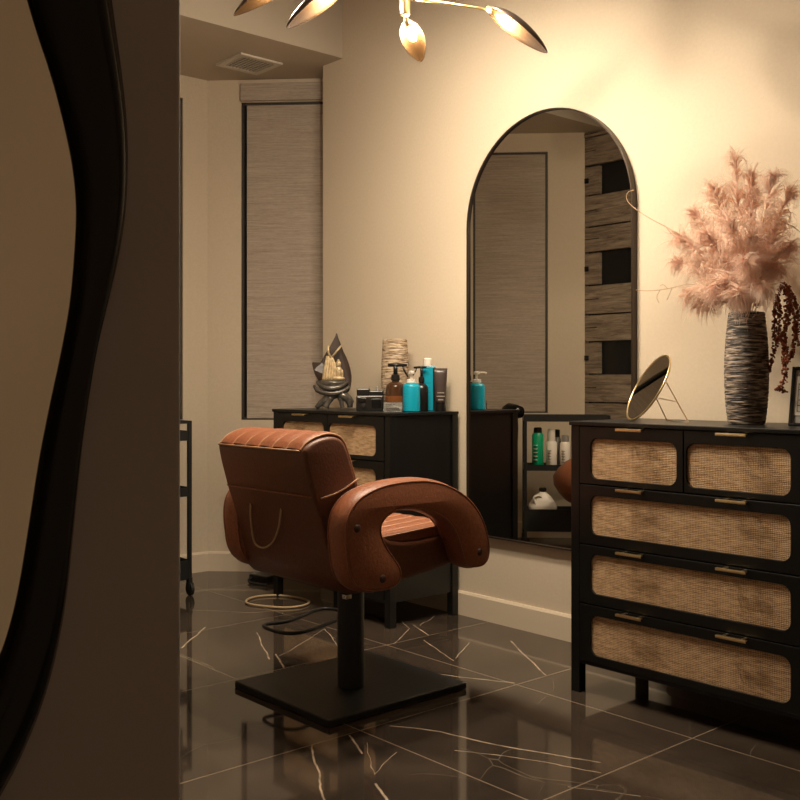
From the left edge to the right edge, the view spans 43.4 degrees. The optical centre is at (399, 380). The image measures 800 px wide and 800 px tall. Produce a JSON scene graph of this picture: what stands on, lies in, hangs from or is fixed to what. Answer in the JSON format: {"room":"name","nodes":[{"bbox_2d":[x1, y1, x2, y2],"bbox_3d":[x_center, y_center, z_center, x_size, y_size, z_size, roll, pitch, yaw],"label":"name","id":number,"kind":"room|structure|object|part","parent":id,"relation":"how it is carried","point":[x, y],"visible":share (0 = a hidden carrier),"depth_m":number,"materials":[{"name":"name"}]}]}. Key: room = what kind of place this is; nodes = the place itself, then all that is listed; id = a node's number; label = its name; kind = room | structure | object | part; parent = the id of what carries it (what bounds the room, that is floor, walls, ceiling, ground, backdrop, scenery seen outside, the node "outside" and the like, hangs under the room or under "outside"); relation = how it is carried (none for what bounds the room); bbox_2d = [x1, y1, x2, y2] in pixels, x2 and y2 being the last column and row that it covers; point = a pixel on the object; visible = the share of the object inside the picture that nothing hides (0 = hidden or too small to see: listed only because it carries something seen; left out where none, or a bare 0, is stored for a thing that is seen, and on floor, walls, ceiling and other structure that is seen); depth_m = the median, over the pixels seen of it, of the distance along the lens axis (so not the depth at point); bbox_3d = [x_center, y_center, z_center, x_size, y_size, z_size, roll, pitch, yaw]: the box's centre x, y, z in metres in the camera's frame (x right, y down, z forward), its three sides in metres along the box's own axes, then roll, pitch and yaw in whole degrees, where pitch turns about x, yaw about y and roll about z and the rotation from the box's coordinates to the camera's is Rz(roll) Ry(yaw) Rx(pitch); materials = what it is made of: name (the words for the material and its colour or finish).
{"room":"salon","nodes":[
{"label":"salon","id":0,"kind":"room"},
{"bbox_2d":[0,0,179,799],"bbox_3d":[-1.080,-0.490,0.470,2.114,2.980,0.130,0,0,-41],"label":"wall partition","id":1,"kind":"structure","parent":0,"point":[107,725],"depth_m":1.08,"materials":[{"name":"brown paint"}]},
{"bbox_2d":[0,0,127,795],"bbox_3d":[-0.556,-0.028,0.821,0.723,1.154,0.028,0,0,-41],"label":"mirror","id":2,"kind":"object","parent":1,"relation":"attached to","point":[64,139],"visible":1,"depth_m":1.00,"materials":[{"name":"black mirror"}]},
{"bbox_3d":[-0.568,-0.038,0.825,0.625,0.976,0.006,0,0,-41],"label":"glass","id":3,"kind":"part","parent":2,"relation":"part of","materials":[{"name":"beige mirror"}]},
{"bbox_2d":[180,75,206,554],"bbox_3d":[-1.496,-0.291,4.950,1.190,2.583,0.100,0,0,-41],"label":"wall","id":4,"kind":"structure","parent":0,"point":[193,91],"depth_m":5.25,"materials":[{"name":"paint"}]},
{"bbox_2d":[180,98,181,418],"bbox_3d":[-1.343,-0.630,5.072,0.532,1.690,0.058,0,0,-41],"label":"window","id":5,"kind":"structure","parent":4,"relation":"in","point":[180,98],"depth_m":5.22,"materials":[{"name":"black"}]},
{"bbox_2d":[180,551,207,572],"bbox_3d":[-1.458,0.949,4.907,1.190,0.102,0.014,0,0,-41],"label":"baseboard","id":6,"kind":"structure","parent":4,"relation":"attached to","point":[199,559],"depth_m":5.26,"materials":[{"name":"beige paint"}]},
{"bbox_2d":[180,0,342,80],"bbox_3d":[-2.153,-1.806,3.963,5.300,0.447,1.000,0,0,-41],"label":"ceiling","id":7,"kind":"structure","parent":0,"point":[210,34],"depth_m":4.79,"materials":[{"name":"beige paint"}]},
{"bbox_2d":[216,52,282,74],"bbox_3d":[-0.752,-1.578,5.013,0.243,0.010,0.235,0,0,-41],"label":"ceiling vent","id":8,"kind":"object","parent":7,"relation":"in","point":[242,62],"visible":1,"depth_m":5.00,"materials":[{"name":"beige paint"}]},
{"bbox_2d":[233,0,271,15],"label":"chandelier","id":9,"kind":"object","parent":7,"relation":"hanging from","point":[245,6],"depth_m":3.35,"materials":[{"name":"gold metal"}]},
{"bbox_3d":[-0.452,-1.266,3.308,0.219,0.104,0.088,0,0,21],"label":"lamp shade","id":10,"kind":"part","parent":9,"relation":"part of","materials":[{"name":"gold metal"}]},
{"bbox_2d":[286,0,336,28],"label":"chandelier","id":11,"kind":"object","parent":7,"relation":"hanging from","point":[307,10],"depth_m":3.04,"materials":[{"name":"gold metal"}]},
{"bbox_3d":[-0.248,-1.128,3.019,0.187,0.158,0.086,0,0,-18],"label":"lamp shade","id":12,"kind":"part","parent":11,"relation":"part of","materials":[{"name":"gold metal"}]},
{"bbox_2d":[399,0,425,61],"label":"chandelier","id":13,"kind":"object","parent":7,"relation":"hanging from","point":[413,39],"depth_m":3.28,"materials":[{"name":"gold metal"}]},
{"bbox_3d":[0.015,-1.558,3.125,0.120,0.843,0.120,0,0,-41],"label":"stem","id":14,"kind":"part","parent":13,"relation":"part of","materials":[{"name":"gold metal"}]},
{"bbox_2d":[403,16,411,30],"bbox_3d":[0.025,-1.143,3.218,0.018,0.036,0.050,0,0,16],"label":"socket","id":15,"kind":"object","parent":13,"relation":"attached to","point":[407,23],"depth_m":3.22,"materials":[{"name":"gold metal"}]},
{"bbox_3d":[0.038,-1.122,3.260,0.028,0.034,0.056,0,0,16],"label":"bulb","id":16,"kind":"part","parent":13,"relation":"part of","materials":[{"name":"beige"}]},
{"bbox_3d":[0.046,-1.113,3.288,0.079,0.091,0.171,0,0,15],"label":"lamp shade","id":17,"kind":"part","parent":13,"relation":"part of","materials":[{"name":"gold metal"}]},
{"bbox_2d":[418,0,547,52],"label":"chandelier","id":18,"kind":"object","parent":7,"relation":"hanging from","point":[511,23],"depth_m":3.09,"materials":[{"name":"gold metal"}]},
{"bbox_3d":[0.141,-1.168,3.111,0.254,0.056,0.008,0,0,6],"label":"arm","id":19,"kind":"part","parent":18,"relation":"part of","materials":[{"name":"gold metal"}]},
{"bbox_2d":[485,5,499,18],"bbox_3d":[0.285,-1.134,3.093,0.048,0.044,0.018,0,0,17],"label":"socket","id":20,"kind":"object","parent":18,"relation":"attached to","point":[494,12],"depth_m":3.09,"materials":[{"name":"gold metal"}]},
{"bbox_3d":[0.320,-1.103,3.082,0.049,0.043,0.028,0,0,17],"label":"bulb","id":21,"kind":"part","parent":18,"relation":"part of","materials":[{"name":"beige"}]},
{"bbox_3d":[0.358,-1.071,3.069,0.185,0.158,0.083,0,0,18],"label":"lamp shade","id":22,"kind":"part","parent":18,"relation":"part of","materials":[{"name":"gold metal"}]},
{"bbox_2d":[207,78,322,550],"bbox_3d":[-0.453,-0.291,5.317,1.120,2.583,0.100,0,0,4],"label":"wall","id":23,"kind":"structure","parent":0,"point":[224,105],"depth_m":5.30,"materials":[{"name":"paint"}]},
{"bbox_2d":[208,551,259,571],"bbox_3d":[-0.586,0.949,5.269,0.860,0.102,0.014,0,0,4],"label":"baseboard","id":24,"kind":"structure","parent":23,"relation":"attached to","point":[217,560],"depth_m":5.28,"materials":[{"name":"beige paint"}]},
{"bbox_2d":[242,102,322,419],"bbox_3d":[-0.389,-0.630,5.304,0.910,1.690,0.058,0,0,4],"label":"window","id":25,"kind":"structure","parent":23,"relation":"in","point":[244,105],"depth_m":5.31,"materials":[{"name":"black"}]},
{"bbox_3d":[-0.387,-0.630,5.328,0.910,1.690,0.010,0,0,4],"label":"pane","id":26,"kind":"part","parent":25,"relation":"part of","materials":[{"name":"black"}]},
{"bbox_2d":[240,82,322,417],"bbox_3d":[-0.392,-0.681,5.263,0.890,1.757,0.044,0,0,4],"label":"roller shade","id":27,"kind":"object","parent":25,"relation":"attached to","point":[285,142],"visible":0.45,"depth_m":5.29,"materials":[{"name":"grey fabric"}]},
{"bbox_2d":[180,571,799,799],"bbox_3d":[-0.342,1.025,1.894,5.300,0.050,6.500,0,0,-41],"label":"floor","id":28,"kind":"structure","parent":0,"point":[518,729],"depth_m":2.91,"materials":[{"name":"tile"}]},
{"bbox_2d":[180,420,194,595],"bbox_3d":[-1.266,0.593,4.650,0.508,0.815,0.384,0,0,-41],"label":"rolling cart","id":29,"kind":"object","parent":28,"relation":"on","point":[185,564],"visible":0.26,"depth_m":4.68,"materials":[{"name":"black metal"}]},
{"bbox_2d":[180,557,187,580],"bbox_3d":[-1.270,0.880,4.655,0.494,0.090,0.334,0,0,-41],"label":"tray","id":30,"kind":"object","parent":29,"relation":"on","point":[183,561],"depth_m":4.67,"materials":[{"name":"black metal"}]},
{"bbox_2d":[180,486,187,496],"bbox_3d":[-1.270,0.517,4.655,0.494,0.042,0.334,0,0,-41],"label":"tray","id":31,"kind":"object","parent":29,"relation":"on","point":[183,489],"depth_m":4.67,"materials":[{"name":"black metal"}]},
{"bbox_2d":[180,430,187,440],"bbox_3d":[-1.270,0.256,4.655,0.494,0.045,0.334,0,0,-41],"label":"tray","id":32,"kind":"object","parent":29,"relation":"on","point":[183,433],"depth_m":4.67,"materials":[{"name":"black metal"}]},
{"bbox_3d":[-1.270,0.192,4.655,0.496,0.014,0.336,0,0,-41],"label":"rail","id":33,"kind":"part","parent":29,"relation":"part of","materials":[{"name":"black metal"}]},
{"bbox_3d":[-0.982,0.550,4.692,0.018,0.730,0.018,0,0,-41],"label":"post","id":34,"kind":"part","parent":29,"relation":"part of","materials":[{"name":"black metal"}]},
{"bbox_2d":[247,572,273,585],"bbox_3d":[-0.692,0.980,4.981,0.162,0.040,0.119,0,0,37],"label":"power strip","id":35,"kind":"object","parent":28,"relation":"on","point":[262,578],"visible":0.95,"depth_m":4.98,"materials":[{"name":"black plastic"}]},
{"bbox_2d":[245,594,309,608],"bbox_3d":[-0.555,0.994,4.535,0.252,0.010,0.302,0,0,-41],"label":"coiled cable","id":36,"kind":"object","parent":28,"relation":"on","point":[266,595],"visible":1,"depth_m":4.49,"materials":[{"name":"beige plastic"}]},
{"bbox_2d":[218,427,489,726],"bbox_3d":[-0.214,0.573,3.246,0.676,0.855,0.805,0,0,-41],"label":"salon chair","id":37,"kind":"object","parent":28,"relation":"on","point":[295,508],"visible":1,"depth_m":3.04,"materials":[{"name":"brown leather"}]},
{"bbox_3d":[-0.329,0.445,3.416,0.588,0.318,0.088,0,0,-41],"label":"armrest","id":38,"kind":"part","parent":37,"relation":"part of","materials":[{"name":"leather"}]},
{"bbox_2d":[222,427,341,449],"bbox_3d":[-0.324,0.328,3.065,0.264,0.365,0.428,0,0,-41],"label":"cushion","id":39,"kind":"object","parent":37,"relation":"on","point":[248,438],"depth_m":2.95,"materials":[{"name":"leather"}]},
{"bbox_3d":[-0.329,0.375,3.061,0.239,0.430,0.464,0,0,-41],"label":"backrest","id":40,"kind":"part","parent":37,"relation":"part of","materials":[{"name":"leather"}]},
{"bbox_3d":[-0.313,0.840,3.527,0.188,0.013,0.385,0,0,36],"label":"pump lever","id":41,"kind":"part","parent":37,"relation":"part of","materials":[{"name":"black metal"}]},
{"bbox_3d":[-0.161,0.989,3.274,0.560,0.022,0.510,0,0,-41],"label":"plate","id":42,"kind":"part","parent":37,"relation":"part of","materials":[{"name":"black metal"}]},
{"bbox_3d":[0.038,0.445,2.996,0.588,0.318,0.088,0,0,-41],"label":"armrest","id":43,"kind":"part","parent":37,"relation":"part of","materials":[{"name":"leather"}]},
{"bbox_3d":[-0.105,0.481,3.257,0.392,0.079,0.490,0,0,-41],"label":"seat","id":44,"kind":"part","parent":37,"relation":"part of","materials":[{"name":"leather"}]},
{"bbox_2d":[272,407,458,628],"bbox_3d":[-0.184,0.565,4.479,0.423,0.870,0.841,0,0,-41],"label":"dresser","id":45,"kind":"object","parent":28,"relation":"on","point":[381,445],"visible":0.3,"depth_m":4.20,"materials":[{"name":"black paint"}]},
{"bbox_3d":[-0.565,0.572,4.676,0.034,0.857,0.034,0,0,-41],"label":"leg","id":46,"kind":"part","parent":45,"relation":"part of","materials":[{"name":"black paint"}]},
{"bbox_3d":[-0.435,0.236,4.513,0.018,0.182,0.377,0,0,-41],"label":"drawer","id":47,"kind":"part","parent":45,"relation":"part of","materials":[{"name":"black paint"}]},
{"bbox_3d":[-0.427,0.246,4.508,0.007,0.128,0.314,0,0,-41],"label":"rattan panel","id":48,"kind":"part","parent":45,"relation":"part of","materials":[{"name":"beige wicker"}]},
{"bbox_3d":[-0.180,0.900,4.483,0.351,0.012,0.765,0,0,-41],"label":"rail","id":49,"kind":"part","parent":45,"relation":"part of","materials":[{"name":"black paint"}]},
{"bbox_2d":[312,333,353,408],"bbox_3d":[-0.309,-0.045,4.637,0.194,0.352,0.084,0,0,0],"label":"statue","id":50,"kind":"object","parent":45,"relation":"on","point":[333,375],"visible":0.99,"depth_m":4.62,"materials":[{"name":"stone"}]},
{"bbox_2d":[318,380,344,385],"bbox_3d":[-0.314,0.024,4.638,0.136,0.056,0.082,0,0,0],"label":"bowl","id":51,"kind":"object","parent":50,"relation":"on","point":[320,382],"depth_m":4.61,"materials":[{"name":"stone"}]},
{"bbox_3d":[-0.217,0.150,4.224,0.038,0.008,0.093,0,0,-41],"label":"handle","id":52,"kind":"part","parent":45,"relation":"part of","materials":[{"name":"gold metal"}]},
{"bbox_3d":[-0.197,0.246,4.245,0.007,0.128,0.320,0,0,-41],"label":"rattan panel","id":53,"kind":"part","parent":45,"relation":"part of","materials":[{"name":"beige wicker"}]},
{"bbox_3d":[-0.184,0.236,4.226,0.018,0.182,0.377,0,0,-41],"label":"drawer","id":54,"kind":"part","parent":45,"relation":"part of","materials":[{"name":"beige wicker"}]},
{"bbox_3d":[-0.311,0.425,4.375,0.007,0.124,0.666,0,0,-41],"label":"rattan panel","id":55,"kind":"part","parent":45,"relation":"part of","materials":[{"name":"beige wicker"}]},
{"bbox_3d":[-0.309,0.425,4.370,0.018,0.188,0.759,0,0,-41],"label":"drawer","id":56,"kind":"part","parent":45,"relation":"part of","materials":[{"name":"beige wicker"}]},
{"bbox_2d":[356,387,383,410],"bbox_3d":[-0.132,0.077,4.420,0.119,0.106,0.086,0,0,0],"label":"storage box","id":57,"kind":"object","parent":45,"relation":"on","point":[367,399],"visible":0.99,"depth_m":4.39,"materials":[{"name":"black plastic"}]},
{"bbox_3d":[-0.132,0.095,4.386,0.097,0.044,0.004,0,0,0],"label":"panel","id":58,"kind":"part","parent":57,"relation":"part of","materials":[{"name":"black plastic"}]},
{"bbox_3d":[-0.309,0.802,4.370,0.018,0.180,0.759,0,0,-41],"label":"drawer","id":59,"kind":"part","parent":45,"relation":"part of","materials":[{"name":"black paint"}]},
{"bbox_3d":[-0.039,0.572,4.076,0.034,0.857,0.034,0,0,-41],"label":"leg","id":60,"kind":"part","parent":45,"relation":"part of","materials":[{"name":"black paint"}]},
{"bbox_2d":[383,402,402,411],"bbox_3d":[-0.029,0.109,4.203,0.079,0.042,0.022,0,0,0],"label":"card holder","id":61,"kind":"object","parent":45,"relation":"on","point":[387,406],"visible":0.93,"depth_m":4.19,"materials":[{"name":"white plastic"}]},
{"bbox_2d":[385,404,399,410],"bbox_3d":[-0.030,0.110,4.192,0.060,0.026,0.001,0,0,0],"label":"print","id":62,"kind":"object","parent":61,"relation":"on","point":[386,404],"depth_m":4.19},
{"bbox_2d":[381,339,408,401],"bbox_3d":[-0.022,-0.028,4.474,0.125,0.316,0.125,0,0,-41],"label":"ribbed vase","id":63,"kind":"object","parent":45,"relation":"on","point":[393,350],"visible":0.52,"depth_m":4.43,"materials":[{"name":"beige ceramic"}]},
{"bbox_2d":[385,363,407,401],"bbox_3d":[-0.019,0.026,4.281,0.086,0.207,0.086,0,0,-41],"label":"spray bottle","id":64,"kind":"object","parent":45,"relation":"on","point":[394,389],"visible":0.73,"depth_m":4.25,"materials":[{"name":"orange glass"}]},
{"bbox_2d":[403,371,419,411],"bbox_3d":[0.049,0.044,4.233,0.074,0.172,0.075,0,0,-41],"label":"pump bottle","id":65,"kind":"object","parent":45,"relation":"on","point":[411,389],"visible":1,"depth_m":4.20,"materials":[{"name":"teal plastic"}]},
{"bbox_2d":[413,366,427,410],"bbox_3d":[0.092,0.033,4.306,0.058,0.195,0.058,0,0,-41],"label":"spray bottle","id":66,"kind":"object","parent":45,"relation":"on","point":[423,387],"visible":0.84,"depth_m":4.29,"materials":[{"name":"black plastic"}]},
{"bbox_3d":[0.094,0.521,4.190,0.317,0.757,0.014,0,0,-41],"label":"panel","id":67,"kind":"part","parent":45,"relation":"part of","materials":[{"name":"black paint"}]},
{"bbox_2d":[423,358,435,410],"bbox_3d":[0.123,0.015,4.346,0.060,0.229,0.038,0,0,0],"label":"bottle","id":68,"kind":"object","parent":45,"relation":"on","point":[428,373],"visible":0.77,"depth_m":4.33,"materials":[{"name":"teal plastic"}]},
{"bbox_2d":[434,368,446,410],"bbox_3d":[0.173,0.038,4.311,0.059,0.184,0.048,0,0,0],"label":"tube","id":69,"kind":"object","parent":45,"relation":"on","point":[440,374],"visible":0.99,"depth_m":4.30,"materials":[{"name":"grey plastic"}]},
{"bbox_3d":[0.225,0.572,4.307,0.034,0.857,0.034,0,0,-41],"label":"leg","id":70,"kind":"part","parent":45,"relation":"part of","materials":[{"name":"black paint"}]},
{"bbox_2d":[569,418,799,719],"bbox_3d":[0.960,0.565,3.060,0.423,0.870,0.841,0,0,-42],"label":"dresser","id":71,"kind":"object","parent":28,"relation":"on","point":[685,535],"visible":1,"depth_m":2.94,"materials":[{"name":"black paint"}]},
{"bbox_3d":[0.577,0.572,3.254,0.034,0.857,0.034,0,0,-42],"label":"leg","id":72,"kind":"part","parent":71,"relation":"part of","materials":[{"name":"black paint"}]},
{"bbox_3d":[0.707,0.521,3.372,0.317,0.757,0.014,0,0,-42],"label":"panel","id":73,"kind":"part","parent":71,"relation":"part of","materials":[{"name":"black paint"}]},
{"bbox_3d":[0.703,0.336,3.059,0.038,0.008,0.093,0,0,-42],"label":"handle","id":74,"kind":"part","parent":71,"relation":"part of","materials":[{"name":"gold metal"}]},
{"bbox_3d":[0.703,0.150,3.059,0.038,0.008,0.093,0,0,-42],"label":"handle","id":75,"kind":"part","parent":71,"relation":"part of","materials":[{"name":"gold metal"}]},
{"bbox_3d":[0.703,0.528,3.059,0.038,0.008,0.093,0,0,-42],"label":"handle","id":76,"kind":"part","parent":71,"relation":"part of","materials":[{"name":"gold metal"}]},
{"bbox_3d":[0.703,0.717,3.059,0.038,0.008,0.093,0,0,-42],"label":"handle","id":77,"kind":"part","parent":71,"relation":"part of","materials":[{"name":"gold metal"}]},
{"bbox_3d":[0.709,0.236,3.091,0.018,0.182,0.377,0,0,-42],"label":"drawer","id":78,"kind":"part","parent":71,"relation":"part of","materials":[{"name":"beige wicker"}]},
{"bbox_3d":[0.717,0.246,3.086,0.007,0.128,0.314,0,0,-42],"label":"rattan panel","id":79,"kind":"part","parent":71,"relation":"part of","materials":[{"name":"beige wicker"}]},
{"bbox_2d":[626,355,688,421],"bbox_3d":[0.799,0.022,3.212,0.123,0.213,0.265,0,0,-14],"label":"mirror","id":80,"kind":"object","parent":71,"relation":"on","point":[652,381],"visible":1,"depth_m":3.21,"materials":[{"name":"gold metal"}]},
{"bbox_3d":[0.796,0.022,3.224,0.113,0.203,0.230,0,0,-5],"label":"glass","id":81,"kind":"part","parent":80,"relation":"part of","materials":[{"name":"grey mirror"}]},
{"bbox_3d":[0.836,0.425,2.949,0.018,0.188,0.759,0,0,-42],"label":"drawer","id":82,"kind":"part","parent":71,"relation":"part of","materials":[{"name":"beige wicker"}]},
{"bbox_3d":[0.836,0.616,2.949,0.018,0.185,0.759,0,0,-42],"label":"drawer","id":83,"kind":"part","parent":71,"relation":"part of","materials":[{"name":"beige wicker"}]},
{"bbox_3d":[0.836,0.802,2.949,0.018,0.180,0.759,0,0,-42],"label":"drawer","id":84,"kind":"part","parent":71,"relation":"part of","materials":[{"name":"beige wicker"}]},
{"bbox_3d":[0.964,0.900,3.064,0.351,0.012,0.765,0,0,-42],"label":"rail","id":85,"kind":"part","parent":71,"relation":"part of","materials":[{"name":"black paint"}]},
{"bbox_3d":[0.834,0.425,2.955,0.007,0.124,0.666,0,0,-42],"label":"rattan panel","id":86,"kind":"part","parent":71,"relation":"part of","materials":[{"name":"beige wicker"}]},
{"bbox_3d":[0.834,0.613,2.955,0.007,0.125,0.666,0,0,-42],"label":"rattan panel","id":87,"kind":"part","parent":71,"relation":"part of","materials":[{"name":"beige wicker"}]},
{"bbox_3d":[0.834,0.806,2.955,0.007,0.127,0.666,0,0,-42],"label":"rattan panel","id":88,"kind":"part","parent":71,"relation":"part of","materials":[{"name":"beige wicker"}]},
{"bbox_3d":[1.099,0.521,3.185,0.010,0.757,0.765,0,0,-42],"label":"panel","id":89,"kind":"part","parent":71,"relation":"part of","materials":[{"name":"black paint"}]},
{"bbox_3d":[0.930,0.336,2.805,0.038,0.008,0.093,0,0,-42],"label":"handle","id":90,"kind":"part","parent":71,"relation":"part of","materials":[{"name":"gold metal"}]},
{"bbox_3d":[0.930,0.528,2.805,0.038,0.008,0.093,0,0,-42],"label":"handle","id":91,"kind":"part","parent":71,"relation":"part of","materials":[{"name":"gold metal"}]},
{"bbox_3d":[0.930,0.717,2.805,0.038,0.008,0.093,0,0,-42],"label":"handle","id":92,"kind":"part","parent":71,"relation":"part of","materials":[{"name":"gold metal"}]},
{"bbox_3d":[0.930,0.150,2.805,0.038,0.008,0.093,0,0,-42],"label":"handle","id":93,"kind":"part","parent":71,"relation":"part of","materials":[{"name":"gold metal"}]},
{"bbox_3d":[0.950,0.246,2.826,0.007,0.128,0.320,0,0,-42],"label":"rattan panel","id":94,"kind":"part","parent":71,"relation":"part of","materials":[{"name":"beige wicker"}]},
{"bbox_3d":[0.963,0.236,2.807,0.018,0.182,0.377,0,0,-42],"label":"drawer","id":95,"kind":"part","parent":71,"relation":"part of","materials":[{"name":"beige wicker"}]},
{"bbox_2d":[724,311,769,424],"bbox_3d":[1.040,-0.038,3.018,0.131,0.336,0.130,0,0,-41],"label":"striped vase","id":96,"kind":"object","parent":71,"relation":"on","point":[746,372],"visible":0.97,"depth_m":2.97,"materials":[{"name":"black ceramic"}]},
{"bbox_2d":[626,190,732,309],"bbox_3d":[0.896,-0.378,3.182,0.002,0.507,0.438,0,0,-41],"label":"twig","id":97,"kind":"object","parent":96,"relation":"in","point":[631,190],"visible":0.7,"depth_m":3.30,"materials":[{"name":"beige plant"}]},
{"bbox_2d":[637,284,729,308],"bbox_3d":[0.901,-0.217,3.150,0.016,0.184,0.384,0,0,-44],"label":"twig","id":98,"kind":"object","parent":96,"relation":"in","point":[662,284],"visible":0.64,"depth_m":3.21,"materials":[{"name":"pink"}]},
{"bbox_2d":[655,146,799,331],"bbox_3d":[0.983,-0.399,3.058,0.369,0.628,0.566,0,0,-34],"label":"bouquet","id":99,"kind":"object","parent":96,"relation":"in","point":[744,272],"visible":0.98,"depth_m":2.97,"materials":[{"name":"plant"}]},
{"bbox_2d":[754,281,799,393],"bbox_3d":[1.098,-0.127,2.958,0.052,0.329,0.170,0,0,-37],"label":"stem","id":100,"kind":"object","parent":96,"relation":"in","point":[787,291],"visible":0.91,"depth_m":2.92,"materials":[{"name":"brown plant"}]},
{"bbox_2d":[788,367,799,425],"bbox_3d":[1.214,0.045,2.895,0.170,0.174,0.070,0,0,34],"label":"picture frame","id":101,"kind":"object","parent":71,"relation":"on","point":[794,408],"visible":0.95,"depth_m":2.93,"materials":[{"name":"black paint"}]},
{"bbox_2d":[794,376,799,414],"bbox_3d":[1.213,0.043,2.893,0.146,0.113,0.036,0,0,34],"label":"print","id":102,"kind":"object","parent":101,"relation":"attached to","point":[796,378],"depth_m":2.93,"materials":[{"name":"grey paper"}]},
{"bbox_2d":[323,0,799,614],"bbox_3d":[1.703,-0.490,3.126,0.600,2.980,5.661,0,0,-41],"label":"wall","id":103,"kind":"structure","parent":0,"point":[407,140],"depth_m":4.03,"materials":[{"name":"paint"}]},
{"bbox_2d":[406,590,570,641],"bbox_3d":[1.439,0.949,2.961,0.014,0.102,5.561,0,0,-41],"label":"baseboard","id":104,"kind":"structure","parent":103,"relation":"attached to","point":[545,622],"depth_m":4.09,"materials":[{"name":"beige paint"}]},
{"bbox_2d":[466,107,636,550],"bbox_3d":[0.568,-0.206,3.942,0.028,1.709,0.844,0,0,-41],"label":"arched mirror","id":105,"kind":"object","parent":103,"relation":"attached to","point":[551,227],"visible":0.9,"depth_m":3.95,"materials":[{"name":"brown mirror"}]}
]}

